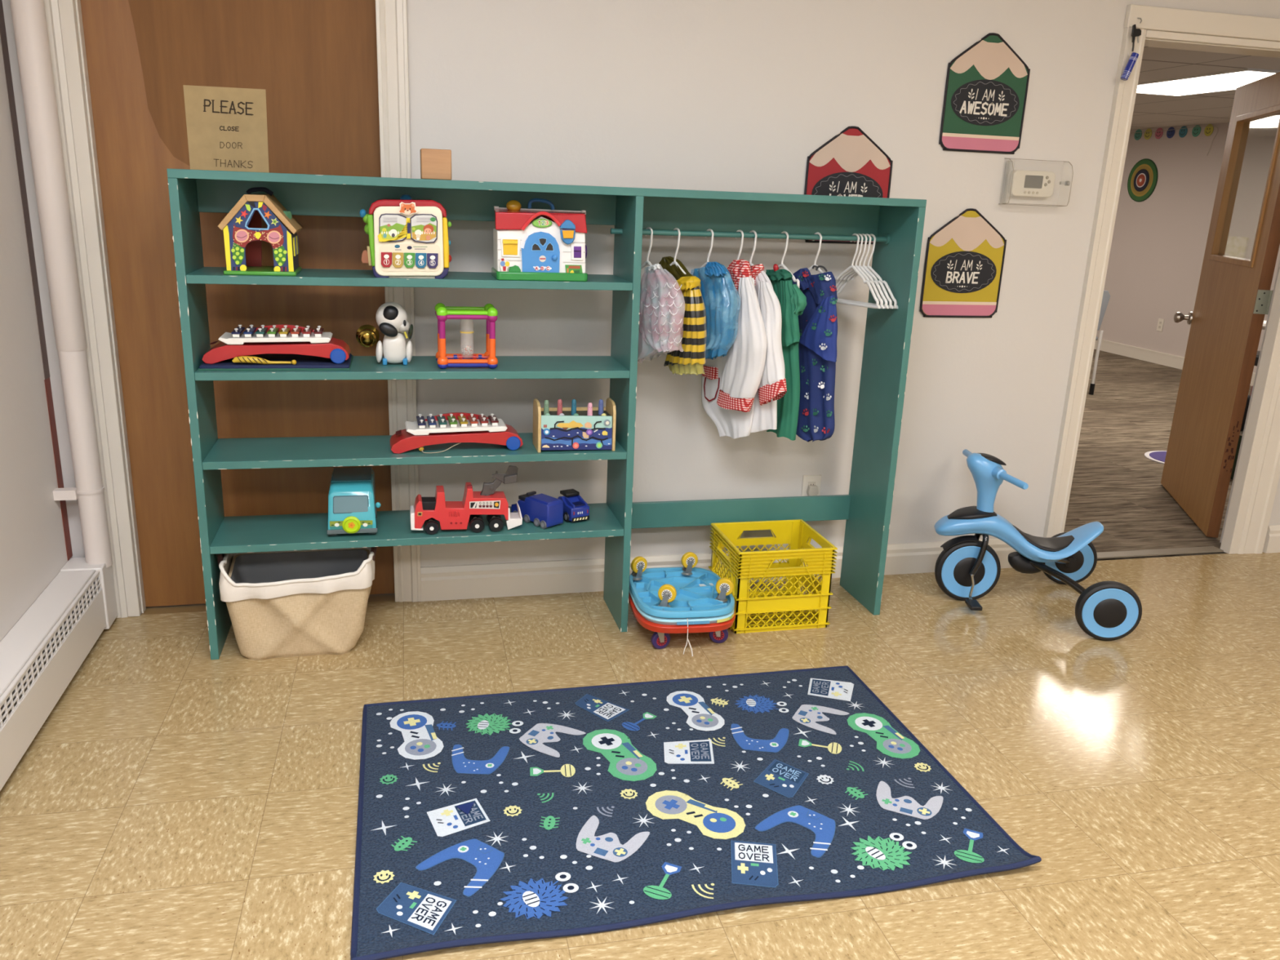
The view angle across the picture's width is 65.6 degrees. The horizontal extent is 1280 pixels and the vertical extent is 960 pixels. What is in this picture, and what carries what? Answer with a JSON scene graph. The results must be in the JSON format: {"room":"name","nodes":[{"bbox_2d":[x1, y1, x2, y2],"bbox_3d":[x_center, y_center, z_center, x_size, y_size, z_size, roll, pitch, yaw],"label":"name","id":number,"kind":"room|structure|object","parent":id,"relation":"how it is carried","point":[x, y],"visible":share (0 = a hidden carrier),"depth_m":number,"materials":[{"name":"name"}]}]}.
{"room":"daycare playroom","nodes":[
{"label":"daycare playroom","id":0,"kind":"room"},
{"bbox_2d":[0,36,72,721],"bbox_3d":[-1.088,0.020,0.001,0.115,2.620,6.000,-2,17,-14],"label":"wall","id":1,"kind":"structure","parent":0,"point":[33,547],"depth_m":2.71,"materials":[{"name":"paint"}]},
{"bbox_2d":[0,0,72,560],"bbox_3d":[-1.726,-0.903,2.758,0.002,2.385,0.050,-2,17,-14],"label":"trim","id":2,"kind":"structure","parent":1,"relation":"attached to","point":[2,28],"depth_m":2.85,"materials":[{"name":"white wood"}]},
{"bbox_2d":[0,557,117,791],"bbox_3d":[-1.347,0.779,1.652,0.116,0.204,3.176,-2,17,-14],"label":"baseboard heater","id":3,"kind":"object","parent":1,"relation":"attached to","point":[80,601],"visible":0.99,"depth_m":2.62,"materials":[{"name":"metal"}]},
{"bbox_2d":[0,573,102,730],"bbox_3d":[-1.290,0.734,1.597,0.012,0.051,3.072,-2,17,-14],"label":"grille","id":4,"kind":"object","parent":3,"relation":"attached to","point":[20,677],"depth_m":2.57,"materials":[{"name":"metal"}]},
{"bbox_2d":[0,349,1279,959],"bbox_3d":[1.983,0.197,4.639,8.260,0.064,13.300,-2,17,-14],"label":"floor","id":5,"kind":"structure","parent":0,"point":[174,802],"depth_m":2.54,"materials":[{"name":"tile"}]},
{"bbox_2d":[216,546,377,660],"bbox_3d":[-1.036,0.342,3.042,0.460,0.320,0.310,-2,17,-14],"label":"storage basket","id":6,"kind":"object","parent":5,"relation":"on","point":[313,602],"visible":0.91,"depth_m":2.95,"materials":[{"name":"fabric"}]},
{"bbox_2d":[166,168,926,659],"bbox_3d":[-0.225,-0.205,3.125,2.162,1.386,0.281,-2,17,-14],"label":"shelving unit","id":7,"kind":"object","parent":5,"relation":"on","point":[897,224],"visible":0.94,"depth_m":3.02,"materials":[{"name":"teal paint"}]},
{"bbox_2d":[217,186,302,275],"bbox_3d":[-1.048,-0.692,2.751,0.199,0.230,0.198,-2,17,-14],"label":"house","id":8,"kind":"object","parent":7,"relation":"on","point":[244,233],"visible":1,"depth_m":2.68,"materials":[{"name":"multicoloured wood"}]},
{"bbox_2d":[199,353,353,370],"bbox_3d":[-1.043,-0.343,2.878,0.402,0.014,0.219,-2,17,-14],"label":"mat","id":9,"kind":"object","parent":7,"relation":"on","point":[303,362],"visible":0.8,"depth_m":2.81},
{"bbox_2d":[231,355,296,364],"bbox_3d":[-1.050,-0.335,2.778,0.170,0.025,0.021,-2,17,-14],"label":"mallet","id":10,"kind":"object","parent":9,"relation":"on","point":[246,359],"visible":1,"depth_m":2.77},
{"bbox_2d":[202,324,350,364],"bbox_3d":[-1.036,-0.390,2.843,0.392,0.097,0.131,-2,17,-14],"label":"toy xylophone","id":11,"kind":"object","parent":9,"relation":"on","point":[283,339],"visible":1,"depth_m":2.80,"materials":[{"name":"red plastic"}]},
{"bbox_2d":[327,466,380,536],"bbox_3d":[-0.874,0.066,3.041,0.156,0.157,0.233,-2,17,-14],"label":"van","id":12,"kind":"object","parent":7,"relation":"on","point":[352,505],"visible":1,"depth_m":2.96,"materials":[{"name":"teal plastic"}]},
{"bbox_2d":[375,502,380,507],"bbox_3d":[-0.789,0.075,2.991,0.016,0.018,0.010,-2,17,-14],"label":"mirror","id":13,"kind":"object","parent":12,"relation":"attached to","point":[378,504],"depth_m":2.99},
{"bbox_2d":[375,302,413,365],"bbox_3d":[-0.722,-0.431,2.920,0.110,0.182,0.096,-2,17,-14],"label":"puppy","id":14,"kind":"object","parent":7,"relation":"on","point":[391,317],"visible":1,"depth_m":2.90},
{"bbox_2d":[359,194,451,278],"bbox_3d":[-0.665,-0.694,2.828,0.251,0.231,0.190,-2,17,-14],"label":"toy","id":15,"kind":"object","parent":7,"relation":"on","point":[408,237],"visible":1,"depth_m":2.75,"materials":[{"name":"white plastic"}]},
{"bbox_2d":[378,213,437,243],"bbox_3d":[-0.640,-0.695,2.740,0.161,0.079,0.011,-2,17,-14],"label":"picture book","id":16,"kind":"object","parent":15,"relation":"on","point":[393,228],"depth_m":2.74,"materials":[{"name":"multicoloured plastic"}]},
{"bbox_2d":[420,148,451,180],"bbox_3d":[-0.568,-0.877,2.763,0.082,0.080,0.080,-2,17,-14],"label":"wooden block","id":17,"kind":"object","parent":7,"relation":"on","point":[435,164],"visible":0.94,"depth_m":2.73,"materials":[{"name":"brown wood"}]},
{"bbox_2d":[422,442,461,453],"bbox_3d":[-0.592,-0.096,2.967,0.117,0.026,0.013,-4,17,-20],"label":"cord","id":18,"kind":"object","parent":7,"relation":"on","point":[460,442],"visible":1,"depth_m":2.96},
{"bbox_2d":[389,412,523,453],"bbox_3d":[-0.561,-0.148,3.029,0.395,0.097,0.136,-2,17,-14],"label":"toy xylophone","id":19,"kind":"object","parent":7,"relation":"on","point":[454,427],"visible":1,"depth_m":2.98,"materials":[{"name":"red plastic"}]},
{"bbox_2d":[409,465,522,534],"bbox_3d":[-0.534,0.054,3.049,0.338,0.201,0.094,-2,17,-14],"label":"fire truck","id":20,"kind":"object","parent":7,"relation":"on","point":[451,515],"visible":1,"depth_m":3.03,"materials":[{"name":"red plastic"}]},
{"bbox_2d":[435,302,497,368],"bbox_3d":[-0.514,-0.427,2.938,0.177,0.180,0.133,-2,17,-14],"label":"toy","id":21,"kind":"object","parent":7,"relation":"on","point":[488,359],"visible":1,"depth_m":2.90,"materials":[{"name":"plastic"}]},
{"bbox_2d":[511,490,563,528],"bbox_3d":[-0.327,0.088,3.161,0.176,0.090,0.078,16,21,40],"label":"truck","id":22,"kind":"object","parent":7,"relation":"on","point":[545,511],"visible":0.94,"depth_m":3.12,"materials":[{"name":"blue plastic"}]},
{"bbox_2d":[491,198,587,281],"bbox_3d":[-0.288,-0.705,2.903,0.280,0.228,0.166,-2,17,-14],"label":"house","id":23,"kind":"object","parent":7,"relation":"on","point":[529,244],"visible":1,"depth_m":2.84,"materials":[{"name":"plastic"}]},
{"bbox_2d":[557,488,589,522],"bbox_3d":[-0.228,0.077,3.220,0.076,0.085,0.152,-8,19,-31],"label":"pickup","id":24,"kind":"object","parent":7,"relation":"on","point":[575,508],"visible":0.84,"depth_m":3.17,"materials":[{"name":"blue plastic"}]},
{"bbox_2d":[533,397,616,453],"bbox_3d":[-0.204,-0.176,3.071,0.240,0.154,0.118,-2,17,-14],"label":"toy","id":25,"kind":"object","parent":7,"relation":"on","point":[559,428],"visible":1,"depth_m":3.03,"materials":[{"name":"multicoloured wood"}]},
{"bbox_2d":[640,226,653,269],"bbox_3d":[0.024,-0.669,3.092,0.010,0.230,0.189,-10,20,-37],"label":"clothes hanger","id":26,"kind":"object","parent":7,"relation":"hanging from","point":[647,261],"visible":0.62,"depth_m":3.08,"materials":[{"name":"white plastic"}]},
{"bbox_2d":[637,263,684,363],"bbox_3d":[0.061,-0.505,3.074,0.094,0.323,0.263,-9,20,-34],"label":"costume","id":27,"kind":"object","parent":26,"relation":"hanging from","point":[660,313],"visible":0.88,"depth_m":3.04,"materials":[{"name":"fabric"}]},
{"bbox_2d":[670,227,686,274],"bbox_3d":[0.109,-0.672,3.112,0.010,0.230,0.189,-10,20,-37],"label":"clothes hanger","id":28,"kind":"object","parent":7,"relation":"hanging from","point":[674,262],"visible":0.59,"depth_m":3.09,"materials":[{"name":"white plastic"}]},
{"bbox_2d":[658,256,706,375],"bbox_3d":[0.129,-0.514,3.130,0.088,0.364,0.247,-6,18,-26],"label":"costume","id":29,"kind":"object","parent":28,"relation":"hanging from","point":[691,352],"visible":0.88,"depth_m":3.06,"materials":[{"name":"yellow fabric"}]},
{"bbox_2d":[691,228,713,275],"bbox_3d":[0.214,-0.675,3.138,0.010,0.230,0.189,-10,20,-37],"label":"clothes hanger","id":30,"kind":"object","parent":7,"relation":"hanging from","point":[708,229],"visible":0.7,"depth_m":3.11,"materials":[{"name":"white plastic"}]},
{"bbox_2d":[693,262,741,359],"bbox_3d":[0.223,-0.531,3.143,0.218,0.315,0.092,16,21,40],"label":"costume","id":31,"kind":"object","parent":30,"relation":"hanging from","point":[717,286],"visible":0.85,"depth_m":3.10,"materials":[{"name":"blue fabric"}]},
{"bbox_2d":[734,229,755,285],"bbox_3d":[0.310,-0.678,3.161,0.010,0.230,0.189,-10,20,-37],"label":"clothes hanger","id":32,"kind":"object","parent":7,"relation":"hanging from","point":[739,230],"visible":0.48,"depth_m":3.13,"materials":[{"name":"white plastic"}]},
{"bbox_2d":[701,259,767,438],"bbox_3d":[0.302,-0.413,3.212,0.089,0.587,0.324,-7,19,-30],"label":"costume","id":33,"kind":"object","parent":32,"relation":"hanging from","point":[731,382],"visible":0.9,"depth_m":3.15,"materials":[{"name":"white fabric"}]},
{"bbox_2d":[747,230,765,281],"bbox_3d":[0.353,-0.679,3.172,0.010,0.230,0.189,-10,20,-37],"label":"clothes hanger","id":34,"kind":"object","parent":7,"relation":"hanging from","point":[751,231],"visible":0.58,"depth_m":3.14,"materials":[{"name":"white plastic"}]},
{"bbox_2d":[750,263,786,432],"bbox_3d":[0.402,-0.406,3.151,0.078,0.542,0.221,-5,18,-24],"label":"costume","id":35,"kind":"object","parent":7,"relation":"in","point":[772,387],"visible":0.77,"depth_m":3.10,"materials":[{"name":"white fabric"}]},
{"bbox_2d":[777,231,799,287],"bbox_3d":[0.457,-0.683,3.197,0.010,0.230,0.189,-10,20,-37],"label":"clothes hanger","id":36,"kind":"object","parent":7,"relation":"hanging from","point":[781,264],"visible":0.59,"depth_m":3.17,"materials":[{"name":"white plastic"}]},
{"bbox_2d":[765,263,806,440],"bbox_3d":[0.465,-0.416,3.240,0.084,0.560,0.186,-6,18,-26],"label":"costume","id":37,"kind":"object","parent":36,"relation":"hanging from","point":[793,302],"visible":0.8,"depth_m":3.20,"materials":[{"name":"green fabric"}]},
{"bbox_2d":[808,231,823,273],"bbox_3d":[0.567,-0.686,3.224,0.010,0.230,0.189,-10,20,-37],"label":"clothes hanger","id":38,"kind":"object","parent":7,"relation":"hanging from","point":[810,268],"visible":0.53,"depth_m":3.20,"materials":[{"name":"white plastic"}]},
{"bbox_2d":[791,265,837,442],"bbox_3d":[0.571,-0.413,3.273,0.104,0.580,0.238,-10,20,-36],"label":"costume","id":39,"kind":"object","parent":38,"relation":"hanging from","point":[818,322],"visible":0.94,"depth_m":3.24,"materials":[{"name":"blue fabric"}]},
{"bbox_2d":[834,233,880,308],"bbox_3d":[0.696,-0.691,3.258,0.010,0.230,0.269,-9,19,-34],"label":"clothes hanger","id":40,"kind":"object","parent":7,"relation":"hanging from","point":[877,306],"visible":0.82,"depth_m":3.23,"materials":[{"name":"white plastic"}]},
{"bbox_2d":[835,233,884,308],"bbox_3d":[0.709,-0.691,3.261,0.010,0.230,0.269,-9,20,-35],"label":"clothes hanger","id":41,"kind":"object","parent":7,"relation":"hanging from","point":[860,271],"visible":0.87,"depth_m":3.23,"materials":[{"name":"white plastic"}]},
{"bbox_2d":[835,233,888,308],"bbox_3d":[0.722,-0.692,3.264,0.010,0.230,0.269,-10,20,-36],"label":"clothes hanger","id":42,"kind":"object","parent":7,"relation":"hanging from","point":[861,268],"visible":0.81,"depth_m":3.23,"materials":[{"name":"white plastic"}]},
{"bbox_2d":[836,233,893,308],"bbox_3d":[0.736,-0.692,3.268,0.010,0.230,0.269,-10,20,-37],"label":"clothes hanger","id":43,"kind":"object","parent":7,"relation":"hanging from","point":[891,306],"visible":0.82,"depth_m":3.24,"materials":[{"name":"white plastic"}]},
{"bbox_2d":[836,233,897,308],"bbox_3d":[0.751,-0.692,3.272,0.010,0.230,0.269,-11,21,-38],"label":"clothes hanger","id":44,"kind":"object","parent":7,"relation":"hanging from","point":[895,306],"visible":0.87,"depth_m":3.24,"materials":[{"name":"white plastic"}]},
{"bbox_2d":[883,234,890,244],"bbox_3d":[0.809,-0.789,3.257,0.008,0.032,0.032,-2,17,-14],"label":"socket","id":45,"kind":"object","parent":7,"relation":"attached to","point":[886,237],"depth_m":3.25,"materials":[{"name":"teal paint"}]},
{"bbox_2d":[628,588,735,648],"bbox_3d":[0.128,0.434,3.244,0.330,0.120,0.394,-2,17,-14],"label":"board","id":46,"kind":"object","parent":5,"relation":"on","point":[717,626],"visible":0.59,"depth_m":3.07,"materials":[{"name":"plastic"}]},
{"bbox_2d":[629,551,734,617],"bbox_3d":[0.132,0.332,3.214,0.321,0.092,0.384,-2,17,-14],"label":"board","id":47,"kind":"object","parent":46,"relation":"on","point":[688,591],"visible":1,"depth_m":3.19,"materials":[{"name":"blue plastic"}]},
{"bbox_2d":[683,618,693,656],"bbox_3d":[0.148,0.485,3.054,0.033,0.122,0.021,-2,17,-14],"label":"string","id":48,"kind":"object","parent":46,"relation":"attached to","point":[687,639],"visible":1,"depth_m":3.06,"materials":[{"name":"white fabric"}]},
{"bbox_2d":[676,612,734,625],"bbox_3d":[0.213,0.434,3.071,0.208,0.010,0.035,-6,18,-26],"label":"print","id":49,"kind":"object","parent":46,"relation":"on","point":[728,619],"depth_m":3.07},
{"bbox_2d":[350,665,1041,959],"bbox_3d":[0.056,0.715,2.414,1.430,0.036,0.966,-2,17,-14],"label":"rug","id":50,"kind":"object","parent":5,"relation":"on","point":[602,808],"visible":1,"depth_m":2.29,"materials":[{"name":"blue fabric"}]},
{"bbox_2d":[456,802,474,814],"bbox_3d":[-0.401,0.744,2.257,0.036,0.002,0.048,4,16,8],"label":"triangle","id":51,"kind":"object","parent":50,"relation":"on","point":[465,808],"visible":1,"depth_m":2.26,"materials":[{"name":"blue fabric"}]},
{"bbox_2d":[708,519,837,633],"bbox_3d":[0.440,0.322,3.380,0.340,0.284,0.302,-2,17,-14],"label":"crate","id":52,"kind":"object","parent":5,"relation":"on","point":[739,566],"visible":0.9,"depth_m":3.28,"materials":[{"name":"yellow plastic"}]},
{"bbox_2d":[933,448,1142,640],"bbox_3d":[1.375,0.183,3.508,0.648,0.551,0.560,4,16,7],"label":"tricycle","id":53,"kind":"object","parent":5,"relation":"on","point":[967,568],"visible":1,"depth_m":3.47,"materials":[{"name":"blue plastic"}]},
{"bbox_2d":[1088,290,1110,395],"bbox_3d":[3.296,-1.095,7.742,0.427,0.796,0.418,-2,17,-14],"label":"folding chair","id":54,"kind":"object","parent":5,"relation":"on","point":[1106,296],"visible":0.3,"depth_m":7.58,"materials":[{"name":"metal"}]},
{"bbox_2d":[1144,450,1166,464],"bbox_3d":[3.147,-0.119,5.761,0.400,0.008,0.400,-2,17,-14],"label":"floor marker","id":55,"kind":"object","parent":5,"relation":"on","point":[1159,456],"visible":0.12,"depth_m":5.80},
{"bbox_2d":[1097,546,1223,559],"bbox_3d":[2.076,0.308,4.156,0.827,0.006,0.055,-2,17,-14],"label":"threshold","id":56,"kind":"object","parent":5,"relation":"on","point":[1207,548],"depth_m":4.17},
{"bbox_2d":[1230,431,1243,479],"bbox_3d":[3.522,-0.154,5.486,0.690,0.258,0.170,-2,17,-14],"label":"base cabinet","id":57,"kind":"object","parent":5,"relation":"on","point":[1241,432],"visible":0.06,"depth_m":5.35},
{"bbox_2d":[1240,395,1250,431],"bbox_3d":[3.241,-0.362,5.347,0.090,0.200,0.120,-2,17,-14],"label":"cloth bag","id":58,"kind":"object","parent":57,"relation":"on","point":[1248,396],"visible":0.16,"depth_m":5.29,"materials":[{"name":"black"}]},
{"bbox_2d":[1253,320,1266,366],"bbox_3d":[4.183,-0.788,6.439,0.479,0.996,0.469,-2,17,-14],"label":"office chair","id":59,"kind":"object","parent":5,"relation":"on","point":[1264,322],"visible":0.02,"depth_m":6.40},
{"bbox_2d":[1,0,1279,567],"bbox_3d":[0.984,-0.916,3.529,5.860,2.620,0.120,-2,17,-14],"label":"wall","id":60,"kind":"structure","parent":0,"point":[728,95],"depth_m":3.32,"materials":[{"name":"paint"}]},
{"bbox_2d":[9,0,112,567],"bbox_3d":[-1.656,-0.897,2.738,0.128,2.421,0.078,-2,17,-14],"label":"riser pipe","id":61,"kind":"object","parent":60,"relation":"attached to","point":[28,16],"visible":0.99,"depth_m":2.80,"materials":[{"name":"metal"}]},
{"bbox_2d":[43,0,128,617],"bbox_3d":[-1.648,-0.566,2.893,0.083,2.100,0.022,-2,17,-14],"label":"trim","id":62,"kind":"structure","parent":60,"relation":"attached to","point":[51,8],"depth_m":2.89,"materials":[{"name":"paint"}]},
{"bbox_2d":[57,0,398,617],"bbox_3d":[-1.211,-0.557,3.065,0.847,2.020,0.114,-2,17,-14],"label":"trim","id":63,"kind":"structure","parent":60,"relation":"attached to","point":[69,11],"depth_m":2.94,"materials":[{"name":"paint"}]},
{"bbox_2d":[80,0,394,606],"bbox_3d":[-1.193,-0.547,3.056,0.798,1.992,0.114,-2,17,-14],"label":"door","id":64,"kind":"structure","parent":60,"relation":"in","point":[315,61],"depth_m":3.00,"materials":[{"name":"brown wood"}]},
{"bbox_2d":[182,84,269,173],"bbox_3d":[-1.214,-1.016,2.928,0.224,0.268,0.002,-2,17,-14],"label":"paper notice","id":65,"kind":"object","parent":64,"relation":"attached to","point":[227,126],"visible":0.99,"depth_m":2.92,"materials":[{"name":"beige paper"}]},
{"bbox_2d":[379,0,417,601],"bbox_3d":[-0.754,-0.594,3.111,0.064,2.100,0.022,-2,17,-14],"label":"trim","id":66,"kind":"structure","parent":60,"relation":"attached to","point":[390,11],"depth_m":3.00,"materials":[{"name":"paint"}]},
{"bbox_2d":[402,0,421,601],"bbox_3d":[-0.721,-0.498,3.146,0.012,1.900,0.024,-2,17,-14],"label":"trim","id":67,"kind":"structure","parent":60,"relation":"attached to","point":[404,2],"depth_m":3.01,"materials":[{"name":"paint"}]},
{"bbox_2d":[420,536,1039,601],"bbox_3d":[0.422,0.321,3.680,2.412,0.118,0.022,-2,17,-14],"label":"baseboard","id":68,"kind":"structure","parent":60,"relation":"attached to","point":[439,583],"depth_m":3.50,"materials":[{"name":"paint"}]},
{"bbox_2d":[801,475,821,496],"bbox_3d":[0.632,0.041,3.646,0.072,0.116,0.029,-2,17,-14],"label":"wall outlet","id":69,"kind":"object","parent":60,"relation":"attached to","point":[811,483],"visible":0.72,"depth_m":3.64,"materials":[{"name":"white plastic"}]},
{"bbox_2d":[808,481,815,485],"bbox_3d":[0.631,0.020,3.647,0.028,0.026,0.003,-2,17,-14],"label":"socket","id":70,"kind":"object","parent":69,"relation":"attached to","point":[810,483],"depth_m":3.64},
{"bbox_2d":[804,125,893,244],"bbox_3d":[0.705,-0.997,3.364,0.313,0.382,0.008,-2,17,-14],"label":"sign","id":71,"kind":"object","parent":60,"relation":"attached to","point":[849,164],"visible":0.59,"depth_m":3.35,"materials":[{"name":"red paper"}]},
{"bbox_2d":[919,208,1006,317],"bbox_3d":[1.159,-0.772,3.546,0.313,0.382,0.008,-2,17,-14],"label":"sign","id":72,"kind":"object","parent":60,"relation":"attached to","point":[964,260],"visible":1,"depth_m":3.55,"materials":[{"name":"yellow paper"}]},
{"bbox_2d":[938,32,1030,154],"bbox_3d":[1.181,-1.318,3.389,0.313,0.382,0.008,-2,17,-14],"label":"sign","id":73,"kind":"object","parent":60,"relation":"attached to","point":[987,84],"visible":1,"depth_m":3.39,"materials":[{"name":"green paper"}]},
{"bbox_2d":[998,158,1073,206],"bbox_3d":[1.397,-1.045,3.492,0.239,0.156,0.072,-2,17,-14],"label":"thermostat","id":74,"kind":"object","parent":60,"relation":"attached to","point":[1022,183],"visible":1,"depth_m":3.50,"materials":[{"name":"white plastic"}]},
{"bbox_2d":[1043,26,1146,537],"bbox_3d":[1.685,-0.644,3.710,0.083,2.050,0.022,-2,17,-14],"label":"trim","id":75,"kind":"structure","parent":60,"relation":"attached to","point":[1125,91],"depth_m":3.68,"materials":[{"name":"paint"}]},
{"bbox_2d":[1120,17,1142,80],"bbox_3d":[1.697,-1.491,3.434,0.053,0.209,0.044,-2,17,-14],"label":"keychain","id":76,"kind":"object","parent":60,"relation":"hanging from","point":[1135,32],"visible":1,"depth_m":3.43},
{"bbox_2d":[1124,4,1279,49],"bbox_3d":[2.202,-1.603,3.553,1.078,0.098,0.023,-2,17,-14],"label":"trim","id":77,"kind":"structure","parent":60,"relation":"attached to","point":[1160,23],"depth_m":3.49,"materials":[{"name":"paint"}]},
{"bbox_2d":[1144,37,1279,554],"bbox_3d":[2.136,-0.642,3.901,0.919,1.975,0.140,-2,17,-14],"label":"trim","id":78,"kind":"structure","parent":60,"relation":"attached to","point":[1268,364],"depth_m":4.04,"materials":[{"name":"paint"}]},
{"bbox_2d":[1160,71,1279,537],"bbox_3d":[2.671,-0.789,4.500,0.118,1.943,1.086,5,16,10],"label":"door","id":79,"kind":"structure","parent":60,"relation":"in","point":[1233,297],"depth_m":4.45,"materials":[{"name":"brown wood"}]},
{"bbox_2d":[1237,360,1279,554],"bbox_3d":[2.629,-0.673,3.939,0.115,2.050,0.022,-2,17,-14],"label":"trim","id":80,"kind":"structure","parent":60,"relation":"attached to","point":[1267,474],"depth_m":4.13,"materials":[{"name":"paint"}]},
{"bbox_2d":[1262,524,1279,553],"bbox_3d":[3.184,0.237,4.351,1.065,0.118,0.022,-2,17,-14],"label":"baseboard","id":81,"kind":"structure","parent":60,"relation":"attached to","point":[1272,543],"depth_m":4.22,"materials":[{"name":"paint"}]},
{"bbox_2d":[1096,122,1279,373],"bbox_3d":[5.258,-1.848,8.193,0.100,2.150,7.080,-2,17,-14],"label":"wall","id":82,"kind":"structure","parent":0,"point":[1157,249],"depth_m":9.32,"materials":[{"name":"paint"}]},
{"bbox_2d":[1127,158,1157,201],"bbox_3d":[4.829,-2.885,9.562,0.022,0.400,0.400,-2,17,-14],"label":"dartboard","id":83,"kind":"object","parent":82,"relation":"attached to","point":[1142,180],"visible":1,"depth_m":9.55},
{"bbox_2d":[1156,318,1164,331],"bbox_3d":[4.922,-1.467,9.395,0.008,0.116,0.072,-2,17,-14],"label":"wall outlet","id":84,"kind":"object","parent":82,"relation":"attached to","point":[1160,323],"visible":1,"depth_m":9.39,"materials":[{"name":"white plastic"}]},
{"bbox_2d":[1093,339,1255,386],"bbox_3d":[5.161,-0.871,8.460,0.020,0.111,7.080,-2,17,-14],"label":"baseboard","id":85,"kind":"structure","parent":82,"relation":"attached to","point":[1148,355],"depth_m":9.59,"materials":[{"name":"paint"}]},
{"bbox_2d":[1135,125,1217,155],"bbox_3d":[4.843,-3.211,9.488,0.004,0.258,1.715,-2,17,-14],"label":"string","id":86,"kind":"object","parent":82,"relation":"attached to","point":[1201,126],"visible":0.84,"depth_m":8.93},
{"bbox_2d":[1134,128,1142,140],"bbox_3d":[4.814,-3.337,9.601,0.007,0.100,0.100,-2,17,-14],"label":"cutout","id":87,"kind":"object","parent":86,"relation":"hanging from","point":[1137,135],"visible":1,"depth_m":9.60},
{"bbox_2d":[1144,128,1151,139],"bbox_3d":[4.846,-3.300,9.475,0.007,0.100,0.100,-2,17,-14],"label":"cutout","id":88,"kind":"object","parent":86,"relation":"hanging from","point":[1148,134],"visible":1,"depth_m":9.47},
{"bbox_2d":[1155,128,1163,138],"bbox_3d":[4.880,-3.260,9.340,0.007,0.100,0.100,-2,17,-14],"label":"cutout","id":89,"kind":"object","parent":86,"relation":"hanging from","point":[1158,135],"visible":1,"depth_m":9.34},
{"bbox_2d":[1166,127,1174,137],"bbox_3d":[4.915,-3.218,9.200,0.007,0.100,0.100,-2,17,-14],"label":"cutout","id":90,"kind":"object","parent":86,"relation":"hanging from","point":[1170,134],"visible":1,"depth_m":9.20},
{"bbox_2d":[1178,125,1187,137],"bbox_3d":[4.951,-3.175,9.056,0.007,0.100,0.100,-2,17,-14],"label":"cutout","id":91,"kind":"object","parent":86,"relation":"hanging from","point":[1182,133],"visible":1,"depth_m":9.05},
{"bbox_2d":[1191,124,1200,137],"bbox_3d":[4.989,-3.130,8.907,0.007,0.100,0.100,-2,17,-14],"label":"cutout","id":92,"kind":"object","parent":86,"relation":"hanging from","point":[1196,131],"visible":1,"depth_m":8.91},
{"bbox_2d":[1204,124,1213,136],"bbox_3d":[5.023,-3.090,8.772,0.007,0.100,0.100,-2,17,-14],"label":"cutout","id":93,"kind":"object","parent":86,"relation":"hanging from","point":[1208,131],"visible":1,"depth_m":8.77},
{"bbox_2d":[1130,46,1279,129],"bbox_3d":[2.277,-2.826,7.203,6.300,0.050,7.180,-2,17,-14],"label":"ceiling","id":94,"kind":"structure","parent":0,"point":[1150,111],"depth_m":6.60,"materials":[{"name":"paint"}]},
{"bbox_2d":[1136,67,1279,96],"bbox_3d":[3.466,-2.413,6.048,0.640,0.012,1.240,-2,17,-14],"label":"recessed light","id":95,"kind":"object","parent":94,"relation":"in","point":[1229,80],"visible":0.68,"depth_m":6.03,"materials":[{"name":"white plastic"}]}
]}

